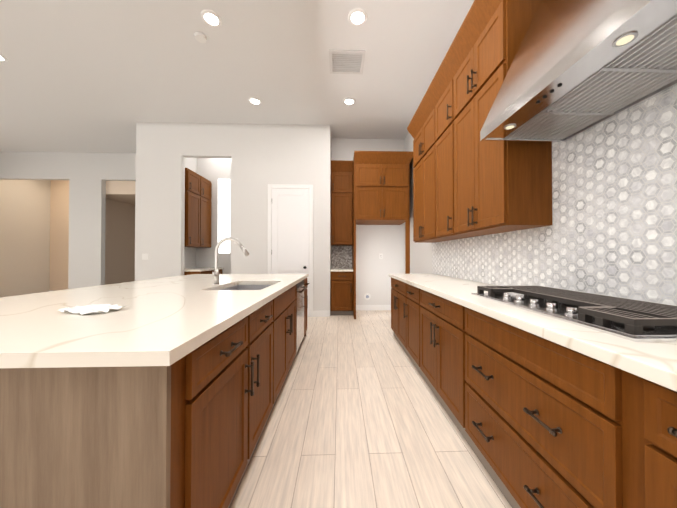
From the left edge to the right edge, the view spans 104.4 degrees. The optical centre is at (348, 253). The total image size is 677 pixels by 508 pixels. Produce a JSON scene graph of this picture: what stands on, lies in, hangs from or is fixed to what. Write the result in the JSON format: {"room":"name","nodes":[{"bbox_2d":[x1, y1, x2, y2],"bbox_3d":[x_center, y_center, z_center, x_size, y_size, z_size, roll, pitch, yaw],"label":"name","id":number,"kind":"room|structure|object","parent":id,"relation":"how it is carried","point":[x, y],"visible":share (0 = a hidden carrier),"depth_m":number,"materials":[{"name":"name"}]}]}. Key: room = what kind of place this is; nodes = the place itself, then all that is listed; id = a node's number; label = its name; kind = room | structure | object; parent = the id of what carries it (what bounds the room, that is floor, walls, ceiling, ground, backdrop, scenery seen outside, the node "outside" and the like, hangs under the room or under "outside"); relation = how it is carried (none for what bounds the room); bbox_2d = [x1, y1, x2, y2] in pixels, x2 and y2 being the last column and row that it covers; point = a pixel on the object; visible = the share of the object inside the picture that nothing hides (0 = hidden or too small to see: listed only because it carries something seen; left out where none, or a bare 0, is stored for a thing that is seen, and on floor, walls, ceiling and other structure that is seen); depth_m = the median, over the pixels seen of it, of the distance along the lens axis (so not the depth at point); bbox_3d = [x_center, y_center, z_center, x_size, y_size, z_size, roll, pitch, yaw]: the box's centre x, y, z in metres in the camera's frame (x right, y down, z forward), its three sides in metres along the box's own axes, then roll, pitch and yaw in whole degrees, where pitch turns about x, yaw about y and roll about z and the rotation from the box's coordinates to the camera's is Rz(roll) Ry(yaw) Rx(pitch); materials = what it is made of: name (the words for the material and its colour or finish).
{"room":"kitchen","nodes":[
{"label":"kitchen","id":0,"kind":"room"},
{"bbox_2d":[0,180,50,296],"bbox_3d":[-9.164,-0.683,2.094,0.120,3.750,12.420,0,-1,-2],"label":"wall","id":1,"kind":"structure","parent":0,"point":[24,237],"depth_m":7.54,"materials":[{"name":"white paint"}]},
{"bbox_2d":[49,180,68,289],"bbox_3d":[-6.694,-0.623,8.333,5.250,3.750,0.120,0,-1,-2],"label":"wall","id":2,"kind":"structure","parent":0,"point":[59,189],"depth_m":8.19,"materials":[{"name":"beige paint"}]},
{"bbox_2d":[0,152,135,288],"bbox_3d":[-6.632,-0.640,6.554,5.250,3.750,0.120,0,-1,-2],"label":"wall","id":3,"kind":"structure","parent":0,"point":[87,175],"depth_m":6.50,"materials":[{"name":"white paint"}]},
{"bbox_2d":[105,181,134,284],"bbox_3d":[-5.898,-0.632,7.465,1.620,3.750,1.650,0,-1,-2],"label":"wall","id":4,"kind":"structure","parent":0,"point":[120,236],"depth_m":7.44,"materials":[{"name":"beige paint"}]},
{"bbox_2d":[184,158,196,267],"bbox_3d":[-3.634,-0.649,5.658,0.120,3.750,1.020,0,-1,-2],"label":"wall","id":5,"kind":"structure","parent":0,"point":[190,163],"depth_m":5.95,"materials":[{"name":"white paint"}]},
{"bbox_2d":[185,168,211,247],"bbox_3d":[-3.374,-0.933,5.699,0.401,1.560,0.979,0,-1,-2],"label":"wall cabinet","id":6,"kind":"object","parent":5,"relation":"attached to","point":[198,192],"visible":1,"depth_m":5.59,"materials":[{"name":"brown wood"}]},
{"bbox_2d":[196,158,230,273],"bbox_3d":[-2.895,-0.643,6.264,1.640,3.750,0.120,0,-1,-2],"label":"wall","id":7,"kind":"structure","parent":0,"point":[213,170],"depth_m":6.20,"materials":[{"name":"white paint"}]},
{"bbox_2d":[218,179,229,252],"bbox_3d":[-2.942,-0.894,6.196,0.280,1.750,0.013,0,-1,-2],"label":"window","id":8,"kind":"structure","parent":7,"relation":"in","point":[224,208],"depth_m":6.19,"materials":[{"name":"white glass"}]},
{"bbox_2d":[135,122,323,316],"bbox_3d":[-2.278,-0.654,5.135,3.594,3.750,0.120,0,-1,-2],"label":"wall","id":9,"kind":"structure","parent":0,"point":[262,156],"depth_m":5.06,"materials":[{"name":"white paint"}]},
{"bbox_2d":[142,254,148,259],"bbox_3d":[-3.882,0.050,5.008,0.120,0.115,0.009,0,-1,-2],"label":"light switch","id":10,"kind":"object","parent":9,"relation":"attached to","point":[145,256],"depth_m":5.01,"materials":[{"name":"white plastic"}]},
{"bbox_2d":[268,184,312,316],"bbox_3d":[-1.129,-0.067,5.063,0.877,2.575,0.090,0,-1,-2],"label":"door","id":11,"kind":"structure","parent":9,"relation":"attached to","point":[290,230],"depth_m":5.10,"materials":[{"name":"white paint"}]},
{"bbox_2d":[313,310,329,316],"bbox_3d":[-0.528,1.161,5.111,0.330,0.120,0.013,0,-1,-2],"label":"baseboard","id":12,"kind":"structure","parent":9,"relation":"attached to","point":[321,313],"depth_m":5.10,"materials":[{"name":"white paint"}]},
{"bbox_2d":[0,0,473,152],"bbox_3d":[-3.887,-2.605,2.436,10.850,0.100,12.700,0,-1,-2],"label":"ceiling","id":13,"kind":"structure","parent":0,"point":[90,76],"depth_m":3.56,"materials":[{"name":"white paint"}]},
{"bbox_2d":[0,54,7,61],"bbox_3d":[-4.487,-2.539,3.393,0.140,0.011,0.124,0,-1,-2],"label":"recessed light","id":14,"kind":"object","parent":13,"relation":"in","point":[5,59],"depth_m":3.41,"materials":[{"name":"white paint"}]},
{"bbox_2d":[194,32,206,42],"bbox_3d":[-1.732,-2.531,3.071,0.130,0.034,0.130,0,-1,-2],"label":"smoke detector","id":15,"kind":"object","parent":13,"relation":"attached to","point":[200,37],"visible":1,"depth_m":3.05,"materials":[{"name":"white plastic"}]},
{"bbox_2d":[200,9,221,26],"bbox_3d":[-1.478,-2.544,2.826,0.204,0.013,0.203,0,-1,-2],"label":"recessed light","id":16,"kind":"object","parent":13,"relation":"in","point":[210,17],"depth_m":2.83,"materials":[{"name":"white paint"}]},
{"bbox_2d":[248,97,261,104],"bbox_3d":[-1.545,-2.530,4.331,0.205,0.013,0.198,0,-1,-2],"label":"recessed light","id":17,"kind":"object","parent":13,"relation":"in","point":[253,100],"depth_m":4.34,"materials":[{"name":"white paint"}]},
{"bbox_2d":[329,49,365,73],"bbox_3d":[-0.026,-2.539,3.480,0.460,0.012,0.420,0,-1,-2],"label":"ceiling vent","id":18,"kind":"object","parent":13,"relation":"in","point":[339,71],"visible":1,"depth_m":3.45,"materials":[{"name":"white metal"}]},
{"bbox_2d":[343,97,355,104],"bbox_3d":[0.014,-2.530,4.332,0.199,0.013,0.197,0,-1,-2],"label":"recessed light","id":19,"kind":"object","parent":13,"relation":"in","point":[348,101],"depth_m":4.34,"materials":[{"name":"white paint"}]},
{"bbox_2d":[348,8,366,25],"bbox_3d":[0.096,-2.544,2.814,0.197,0.013,0.202,0,-1,-2],"label":"recessed light","id":20,"kind":"object","parent":13,"relation":"in","point":[350,14],"depth_m":2.80,"materials":[{"name":"white paint"}]},
{"bbox_2d":[324,125,331,314],"bbox_3d":[-0.429,-0.651,5.404,0.120,3.750,0.530,0,-1,-2],"label":"wall","id":21,"kind":"structure","parent":0,"point":[327,130],"depth_m":5.14,"materials":[{"name":"white paint"}]},
{"bbox_2d":[332,138,403,304],"bbox_3d":[0.353,-0.648,5.787,1.710,3.750,0.120,0,-1,-2],"label":"wall","id":22,"kind":"structure","parent":0,"point":[373,270],"depth_m":5.73,"materials":[{"name":"white paint"}]},
{"bbox_2d":[364,293,370,299],"bbox_3d":[0.406,0.927,5.705,0.150,0.150,0.016,0,-1,-2],"label":"outlet box","id":23,"kind":"object","parent":22,"relation":"attached to","point":[368,294],"visible":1,"depth_m":5.70,"materials":[{"name":"white plastic"}]},
{"bbox_2d":[356,305,390,310],"bbox_3d":[0.577,1.167,5.709,0.932,0.120,0.013,0,-1,-2],"label":"baseboard","id":24,"kind":"structure","parent":22,"relation":"attached to","point":[358,307],"depth_m":5.70,"materials":[{"name":"white paint"}]},
{"bbox_2d":[230,310,511,507],"bbox_3d":[-3.887,1.245,2.399,10.850,0.100,12.700,0,-1,-2],"label":"floor","id":25,"kind":"structure","parent":0,"point":[359,417],"depth_m":1.69,"materials":[{"name":"beige wood"}]},
{"bbox_2d":[0,277,308,507],"bbox_3d":[-1.233,0.756,2.281,1.466,0.875,3.130,0,-1,-2],"label":"kitchen island","id":26,"kind":"object","parent":25,"relation":"on","point":[160,393],"depth_m":0.74,"materials":[{"name":"brown wood"}]},
{"bbox_2d":[0,274,307,368],"bbox_3d":[-1.373,0.328,2.283,1.665,0.098,3.204,0,-1,-2],"label":"island countertop","id":27,"kind":"structure","parent":26,"relation":"on","point":[161,319],"depth_m":1.05,"materials":[{"name":"white stone"}]},
{"bbox_2d":[57,304,124,314],"bbox_3d":[-1.199,0.256,1.230,0.249,0.022,0.158,0,-1,10],"label":"plastic wrap","id":28,"kind":"object","parent":27,"relation":"on","point":[98,308],"visible":1,"depth_m":1.22,"materials":[{"name":"white plastic"}]},
{"bbox_2d":[208,237,248,284],"bbox_3d":[-1.075,0.062,2.357,0.327,0.435,0.163,0,-1,-2],"label":"faucet","id":29,"kind":"object","parent":27,"relation":"on","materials":[{"name":"silver metal"}]},
{"bbox_2d":[221,285,270,289],"bbox_3d":[-0.919,0.429,2.380,0.520,0.218,0.820,0,-1,-2],"label":"sink","id":30,"kind":"object","parent":27,"relation":"in","point":[228,287],"depth_m":2.76,"materials":[{"name":"silver metal"}]},
{"bbox_2d":[295,280,303,352],"bbox_3d":[-0.591,0.713,3.179,0.022,0.755,0.596,0,-1,-2],"label":"dishwasher","id":31,"kind":"object","parent":26,"relation":"in","point":[299,299],"depth_m":3.07,"materials":[{"name":"silver metal"}]},
{"bbox_2d":[184,267,223,274],"bbox_3d":[-3.255,0.769,5.677,0.639,0.915,0.999,0,-1,-2],"label":"base","id":32,"kind":"object","parent":25,"relation":"on","point":[200,270],"visible":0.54,"depth_m":5.41,"materials":[{"name":"brown wood"}]},
{"bbox_2d":[184,267,223,271],"bbox_3d":[-3.255,0.331,5.681,0.639,0.040,0.999,0,-1,-2],"label":"countertop","id":33,"kind":"structure","parent":32,"relation":"on","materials":[{"name":"stone"}]},
{"bbox_2d":[330,160,352,314],"bbox_3d":[-0.142,-0.341,5.413,0.452,3.130,0.580,0,-1,-2],"label":"pantry cabinet","id":34,"kind":"object","parent":25,"relation":"on","point":[341,271],"visible":1,"depth_m":5.41,"materials":[{"name":"brown wood"}]},
{"bbox_2d":[330,268,352,271],"bbox_3d":[-0.142,0.329,5.421,0.452,0.040,0.552,0,-1,-2],"label":"countertop","id":35,"kind":"structure","parent":34,"relation":"on","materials":[{"name":"stone"}]},
{"bbox_2d":[352,151,412,318],"bbox_3d":[0.658,-0.342,5.295,1.135,3.130,0.872,0,-1,-2],"label":"surround","id":36,"kind":"object","parent":25,"relation":"on","point":[381,195],"visible":0.9,"depth_m":4.93,"materials":[{"name":"brown wood"}]},
{"bbox_2d":[391,278,404,350],"bbox_3d":[0.968,0.768,3.473,0.648,0.875,0.900,0,-1,-2],"label":"base cabinet","id":37,"kind":"object","parent":25,"relation":"on","point":[397,288],"depth_m":3.41,"materials":[{"name":"brown wood"}]},
{"bbox_2d":[405,286,416,368],"bbox_3d":[0.992,0.761,2.768,0.648,0.875,0.510,0,-1,-2],"label":"base cabinet","id":38,"kind":"object","parent":25,"relation":"on","point":[410,291],"depth_m":2.82,"materials":[{"name":"brown wood"}]},
{"bbox_2d":[417,290,460,432],"bbox_3d":[1.017,0.754,2.069,0.648,0.875,0.890,0,-1,-2],"label":"base cabinet","id":39,"kind":"object","parent":25,"relation":"on","point":[438,320],"depth_m":1.99,"materials":[{"name":"brown wood"}]},
{"bbox_2d":[461,306,616,507],"bbox_3d":[1.048,0.745,1.163,0.648,0.875,0.923,0,-1,-2],"label":"base cabinet","id":40,"kind":"object","parent":25,"relation":"on","point":[548,397],"depth_m":1.01,"materials":[{"name":"brown wood"}]},
{"bbox_2d":[389,274,676,393],"bbox_3d":[1.035,0.288,1.143,0.676,0.040,5.630,0,-1,-2],"label":"countertop","id":41,"kind":"structure","parent":40,"relation":"on","point":[642,344],"depth_m":0.92,"materials":[{"name":"white stone"}]},
{"bbox_2d":[471,286,676,341],"bbox_3d":[1.071,0.237,1.280,0.468,0.063,0.980,0,-1,-2],"label":"cooktop","id":42,"kind":"object","parent":41,"relation":"in","point":[629,320],"depth_m":1.02,"materials":[{"name":"black metal"}]},
{"bbox_2d":[617,370,676,507],"bbox_3d":[1.072,0.739,0.486,0.648,0.875,0.432,0,-1,-2],"label":"base cabinet","id":43,"kind":"object","parent":25,"relation":"on","point":[646,413],"depth_m":0.66,"materials":[{"name":"brown wood"}]},
{"bbox_2d":[404,132,431,273],"bbox_3d":[1.448,-0.693,1.067,0.120,3.750,9.630,0,-1,-2],"label":"wall","id":44,"kind":"structure","parent":0,"point":[420,253],"depth_m":5.06,"materials":[{"name":"white paint"}]},
{"bbox_2d":[407,0,551,242],"bbox_3d":[1.129,-1.056,2.831,0.394,1.750,2.340,0,-1,-2],"label":"upper cabinet","id":45,"kind":"object","parent":44,"relation":"attached to","point":[467,183],"visible":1,"depth_m":2.11,"materials":[{"name":"brown wood"}]},
{"bbox_2d":[432,85,676,305],"bbox_3d":[1.379,-0.919,1.182,0.010,2.395,5.660,0,-1,-2],"label":"tile backsplash","id":46,"kind":"structure","parent":44,"relation":"attached to","point":[611,230],"depth_m":1.40,"materials":[{"name":"tile"}]},
{"bbox_2d":[480,0,676,141],"bbox_3d":[1.104,-1.637,1.184,0.538,1.859,0.930,0,-1,-2],"label":"range hood","id":47,"kind":"object","parent":44,"relation":"attached to","point":[577,67],"visible":1,"depth_m":1.13,"materials":[{"name":"silver metal"}]}
]}

